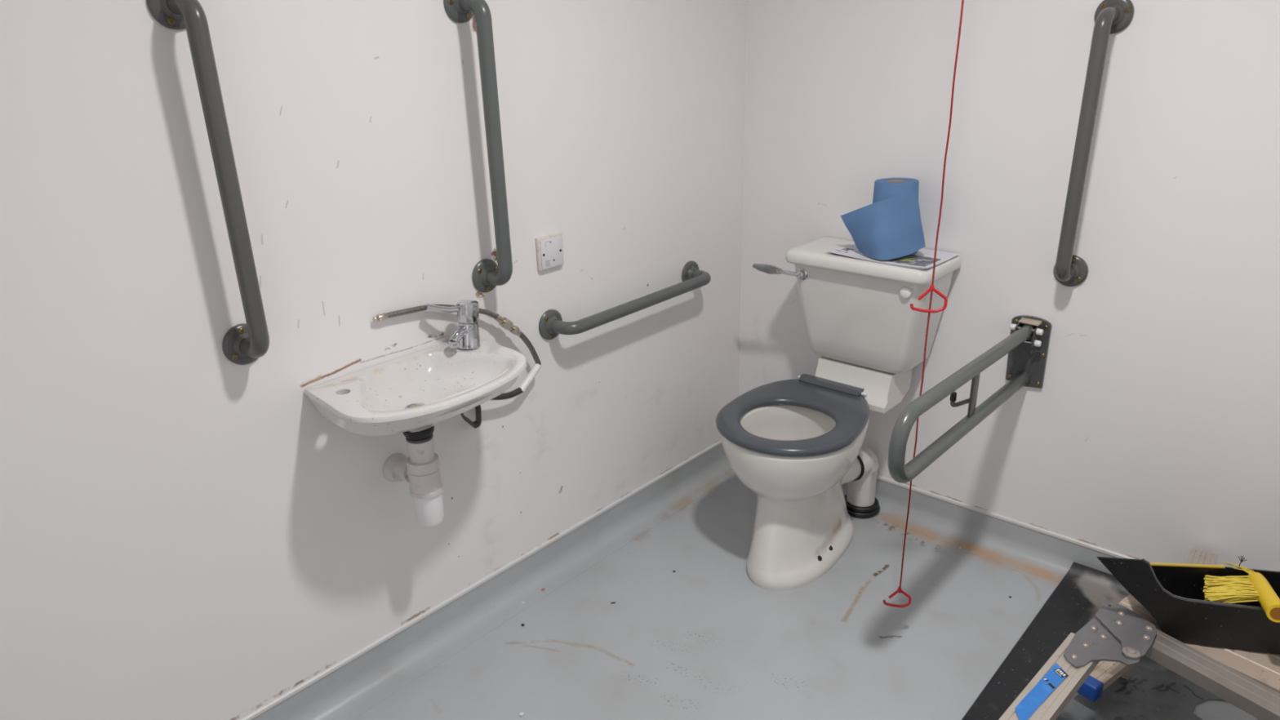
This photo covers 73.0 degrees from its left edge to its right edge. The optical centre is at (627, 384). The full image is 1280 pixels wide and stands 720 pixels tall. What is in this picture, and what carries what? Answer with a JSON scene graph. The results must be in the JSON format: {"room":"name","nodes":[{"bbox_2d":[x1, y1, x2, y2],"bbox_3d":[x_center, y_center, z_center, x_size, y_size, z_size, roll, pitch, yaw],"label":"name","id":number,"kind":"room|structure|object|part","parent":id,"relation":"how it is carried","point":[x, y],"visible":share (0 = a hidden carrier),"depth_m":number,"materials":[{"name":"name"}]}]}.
{"room":"public restroom","nodes":[
{"label":"public restroom","id":0,"kind":"room"},
{"bbox_2d":[0,0,746,719],"bbox_3d":[-0.591,-0.441,1.805,0.100,2.400,2.750,17,29,39],"label":"wall","id":1,"kind":"structure","parent":0,"point":[184,535],"depth_m":1.78,"materials":[{"name":"white paint"}]},
{"bbox_2d":[146,0,269,364],"bbox_3d":[-0.719,-0.346,1.532,0.095,0.685,0.083,17,29,39],"label":"grab rail","id":2,"kind":"object","parent":1,"relation":"attached to","point":[243,344],"visible":1,"depth_m":1.49,"materials":[{"name":"grey metal"}]},
{"bbox_2d":[304,338,527,435],"bbox_3d":[-0.421,0.034,1.859,0.305,0.111,0.447,17,29,39],"label":"basin","id":3,"kind":"object","parent":1,"relation":"attached to","point":[417,391],"visible":0.98,"depth_m":1.86,"materials":[{"name":"white ceramic"}]},
{"bbox_2d":[382,426,444,526],"bbox_3d":[-0.485,0.188,1.949,0.074,0.238,0.173,-22,30,-40],"label":"trap","id":4,"kind":"object","parent":3,"relation":"attached to","point":[421,469],"visible":0.91,"depth_m":1.90,"materials":[{"name":"white plastic"}]},
{"bbox_2d":[402,426,434,440],"bbox_3d":[-0.454,0.101,1.875,0.069,0.022,0.069,17,29,39],"label":"washer","id":5,"kind":"object","parent":4,"relation":"in","point":[427,434],"depth_m":1.85,"materials":[{"name":"black rubber"}]},
{"bbox_2d":[412,492,444,526],"bbox_3d":[-0.448,0.275,1.947,0.066,0.077,0.066,17,29,39],"label":"bottle","id":6,"kind":"object","parent":4,"relation":"on","point":[428,506],"depth_m":1.92,"materials":[{"name":"white plastic"}]},
{"bbox_2d":[426,299,480,349],"bbox_3d":[-0.390,-0.132,1.968,0.119,0.116,0.066,-15,26,-28],"label":"tap","id":7,"kind":"object","parent":3,"relation":"attached to","point":[466,335],"visible":1,"depth_m":1.96,"materials":[{"name":"silver metal"}]},
{"bbox_3d":[-0.414,-0.173,1.956,0.083,0.030,0.020,-10,24,-20],"label":"lever","id":8,"kind":"part","parent":7,"relation":"part of","materials":[{"name":"silver metal"}]},
{"bbox_2d":[372,304,541,399],"bbox_3d":[-0.370,-0.067,2.050,0.070,0.301,0.446,19,30,41],"label":"flexible hose","id":9,"kind":"object","parent":7,"relation":"attached to","point":[504,322],"visible":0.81,"depth_m":2.14,"materials":[{"name":"metal"}]},
{"bbox_3d":[-0.385,-0.110,1.964,0.028,0.041,0.057,12,26,31],"label":"spout","id":10,"kind":"part","parent":7,"relation":"part of","materials":[{"name":"silver metal"}]},
{"bbox_2d":[460,404,481,428],"bbox_3d":[-0.387,0.071,2.091,0.017,0.105,0.133,4,23,13],"label":"bracket","id":11,"kind":"object","parent":1,"relation":"attached to","point":[477,423],"visible":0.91,"depth_m":2.14,"materials":[{"name":"grey metal"}]},
{"bbox_2d":[443,0,512,292],"bbox_3d":[-0.318,-0.528,1.940,0.095,0.683,0.082,17,29,39],"label":"grab rail","id":12,"kind":"object","parent":1,"relation":"attached to","point":[486,274],"visible":1,"depth_m":1.90,"materials":[{"name":"grey metal"}]},
{"bbox_2d":[240,440,722,719],"bbox_3d":[-0.518,0.587,2.191,0.006,0.012,2.750,17,29,39],"label":"trim","id":13,"kind":"structure","parent":1,"relation":"attached to","point":[315,678],"depth_m":2.26,"materials":[{"name":"white plastic"}]},
{"bbox_2d":[250,443,734,719],"bbox_3d":[-0.490,0.643,2.189,0.075,0.098,2.750,17,29,39],"label":"baseboard","id":14,"kind":"structure","parent":1,"relation":"attached to","point":[345,693],"depth_m":2.34,"materials":[{"name":"grey plastic"}]},
{"bbox_2d":[535,231,564,271],"bbox_3d":[-0.199,-0.340,2.217,0.015,0.086,0.086,17,29,39],"label":"plate","id":15,"kind":"object","parent":1,"relation":"attached to","point":[549,250],"visible":1,"depth_m":2.21,"materials":[{"name":"plastic"}]},
{"bbox_2d":[538,261,711,339],"bbox_3d":[0.028,-0.239,2.460,0.095,0.086,0.678,17,29,39],"label":"grab rail","id":16,"kind":"object","parent":1,"relation":"attached to","point":[551,324],"visible":1,"depth_m":2.35,"materials":[{"name":"grey metal"}]},
{"bbox_2d":[352,474,1257,719],"bbox_3d":[0.284,0.968,1.573,2.350,0.080,2.950,17,29,39],"label":"floor","id":17,"kind":"structure","parent":0,"point":[700,640],"depth_m":2.22,"materials":[{"name":"grey plastic"}]},
{"bbox_2d":[715,235,960,590],"bbox_3d":[0.518,0.076,2.485,0.535,0.858,0.646,17,29,39],"label":"toilet","id":18,"kind":"object","parent":17,"relation":"on","point":[794,443],"visible":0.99,"depth_m":2.43,"materials":[{"name":"ceramic"}]},
{"bbox_3d":[0.435,-0.334,2.542,0.151,0.027,0.014,14,27,34],"label":"lever handle","id":19,"kind":"part","parent":18,"relation":"part of","materials":[{"name":"silver metal"}]},
{"bbox_3d":[0.465,0.089,2.414,0.396,0.024,0.470,17,29,39],"label":"seat","id":20,"kind":"part","parent":18,"relation":"part of","materials":[{"name":"grey plastic"}]},
{"bbox_3d":[0.501,-0.318,2.504,0.037,0.037,0.023,17,29,39],"label":"flush lever","id":21,"kind":"part","parent":18,"relation":"part of","materials":[{"name":"silver metal"}]},
{"bbox_2d":[840,457,861,484],"bbox_3d":[0.654,0.263,2.657,0.090,0.092,0.092,-19,28,-36],"label":"outlet","id":22,"kind":"object","parent":18,"relation":"attached to","point":[855,471],"depth_m":2.63,"materials":[{"name":"white ceramic"}]},
{"bbox_2d":[844,445,879,517],"bbox_3d":[0.740,0.298,2.745,0.125,0.234,0.143,17,29,39],"label":"pipe","id":23,"kind":"object","parent":18,"relation":"attached to","point":[861,501],"visible":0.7,"depth_m":2.73,"materials":[{"name":"white plastic"}]},
{"bbox_3d":[0.682,-0.354,2.441,0.437,0.040,0.226,17,29,39],"label":"cistern lid","id":24,"kind":"part","parent":18,"relation":"part of","materials":[{"name":"white ceramic"}]},
{"bbox_2d":[828,251,957,269],"bbox_3d":[0.731,-0.362,2.395,0.290,0.007,0.198,19,30,41],"label":"leaflet","id":25,"kind":"object","parent":18,"relation":"on","point":[828,251],"visible":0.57,"depth_m":2.30,"materials":[{"name":"white paper"}]},
{"bbox_2d":[826,242,959,268],"bbox_3d":[0.732,-0.365,2.398,0.300,0.008,0.204,18,29,39],"label":"leaflet","id":26,"kind":"object","parent":25,"relation":"on","point":[923,258],"visible":0.55,"depth_m":2.36,"materials":[{"name":"white paper"}]},
{"bbox_2d":[840,177,925,260],"bbox_3d":[0.706,-0.451,2.355,0.197,0.196,0.157,-7,23,-12],"label":"paper roll","id":27,"kind":"object","parent":26,"relation":"on","point":[889,228],"visible":1,"depth_m":2.31,"materials":[{"name":"blue paper"}]},
{"bbox_2d":[961,561,1259,719],"bbox_3d":[0.945,0.904,1.504,0.910,0.050,1.879,17,29,39],"label":"sheet","id":28,"kind":"object","parent":17,"relation":"on","point":[1152,691],"visible":0.53,"depth_m":2.05,"materials":[{"name":"black plastic"}]},
{"bbox_2d":[998,547,1279,719],"bbox_3d":[1.012,0.728,1.569,1.537,0.308,0.596,-19,28,-35],"label":"ladder","id":29,"kind":"object","parent":28,"relation":"on","point":[1089,660],"visible":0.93,"depth_m":1.69,"materials":[{"name":"metal"}]},
{"bbox_2d":[1044,677,1055,688],"bbox_3d":[0.791,0.561,1.623,0.007,0.001,0.027,-6,23,-10],"label":"print","id":30,"kind":"object","parent":29,"relation":"on","point":[1050,682],"depth_m":1.62,"materials":[{"name":"black"}]},
{"bbox_3d":[0.825,0.550,1.648,0.016,0.001,0.022,-8,23,-15],"label":"label panel","id":31,"kind":"part","parent":29,"relation":"part of","materials":[{"name":"black"}]},
{"bbox_3d":[0.939,0.522,1.702,0.117,0.004,0.177,17,29,39],"label":"hinge plate","id":32,"kind":"part","parent":29,"relation":"part of","materials":[{"name":"metal"}]},
{"bbox_3d":[1.001,0.497,1.749,0.110,0.004,0.169,17,29,39],"label":"hinge plate","id":33,"kind":"part","parent":29,"relation":"part of","materials":[{"name":"metal"}]},
{"bbox_2d":[1096,555,1279,653],"bbox_3d":[1.188,0.418,1.783,0.461,0.185,0.146,4,23,14],"label":"dustpan","id":34,"kind":"object","parent":29,"relation":"on","point":[1173,593],"visible":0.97,"depth_m":1.74,"materials":[{"name":"black plastic"}]},
{"bbox_2d":[1203,561,1279,622],"bbox_3d":[1.237,0.411,1.755,0.118,0.084,0.227,8,24,22],"label":"brush","id":35,"kind":"object","parent":34,"relation":"in","point":[1231,588],"visible":0.98,"depth_m":1.74,"materials":[{"name":"yellow plastic"}]},
{"bbox_2d":[1270,607,1279,619],"bbox_3d":[1.230,0.434,1.637,0.025,0.025,0.006,8,24,23],"label":"socket","id":36,"kind":"object","parent":35,"relation":"attached to","point":[1274,611],"depth_m":1.64,"materials":[{"name":"yellow plastic"}]},
{"bbox_2d":[1238,555,1246,568],"bbox_3d":[1.287,0.375,1.815,0.016,0.034,0.003,17,29,39],"label":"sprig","id":37,"kind":"object","parent":34,"relation":"in","point":[1241,559],"visible":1,"depth_m":1.81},
{"bbox_2d":[738,0,1279,571],"bbox_3d":[1.198,-0.609,2.070,2.350,2.400,0.100,17,29,39],"label":"wall","id":38,"kind":"structure","parent":0,"point":[1151,433],"depth_m":2.22,"materials":[{"name":"white paint"}]},
{"bbox_2d":[888,315,1052,483],"bbox_3d":[0.817,0.031,2.069,0.102,0.197,0.796,17,29,39],"label":"rail","id":39,"kind":"object","parent":38,"relation":"attached to","point":[1027,345],"visible":1,"depth_m":2.08,"materials":[{"name":"grey metal"}]},
{"bbox_3d":[1.080,-0.088,2.336,0.102,0.197,0.010,17,29,39],"label":"wall plate","id":40,"kind":"part","parent":39,"relation":"part of","materials":[{"name":"grey metal"}]},
{"bbox_2d":[842,478,1116,582],"bbox_3d":[1.174,0.481,2.449,2.150,0.098,0.075,17,29,39],"label":"baseboard","id":41,"kind":"structure","parent":38,"relation":"attached to","point":[1051,557],"depth_m":2.58,"materials":[{"name":"grey plastic"}]},
{"bbox_2d":[876,475,1135,559],"bbox_3d":[1.196,0.423,2.453,2.150,0.012,0.006,17,29,39],"label":"trim","id":42,"kind":"structure","parent":38,"relation":"attached to","point":[903,485],"depth_m":2.52,"materials":[{"name":"white plastic"}]},
{"bbox_2d":[1053,0,1134,286],"bbox_3d":[1.089,-0.552,2.058,0.081,0.681,0.095,17,29,39],"label":"grab rail","id":43,"kind":"object","parent":38,"relation":"attached to","point":[1111,16],"visible":1,"depth_m":2.01,"materials":[{"name":"grey metal"}]},
{"bbox_3d":[0.208,-1.324,0.628,2.350,0.080,2.950,17,29,39],"label":"ceiling","id":44,"kind":"structure","parent":0,"visible":0},
{"bbox_2d":[882,0,964,607],"bbox_3d":[0.649,-0.507,1.752,0.080,2.313,0.080,17,29,39],"label":"pull cord","id":45,"kind":"object","parent":44,"relation":"hanging from","point":[931,288],"visible":0.99,"depth_m":1.88,"materials":[{"name":"red fabric"}]},
{"bbox_3d":[0.679,0.536,2.181,0.070,0.057,0.015,1,23,7],"label":"triangle handle","id":46,"kind":"part","parent":45,"relation":"part of","materials":[{"name":"red plastic"}]},
{"bbox_3d":[0.655,-0.187,1.883,0.079,0.063,0.015,1,23,7],"label":"triangle handle","id":47,"kind":"part","parent":45,"relation":"part of","materials":[{"name":"red plastic"}]}
]}

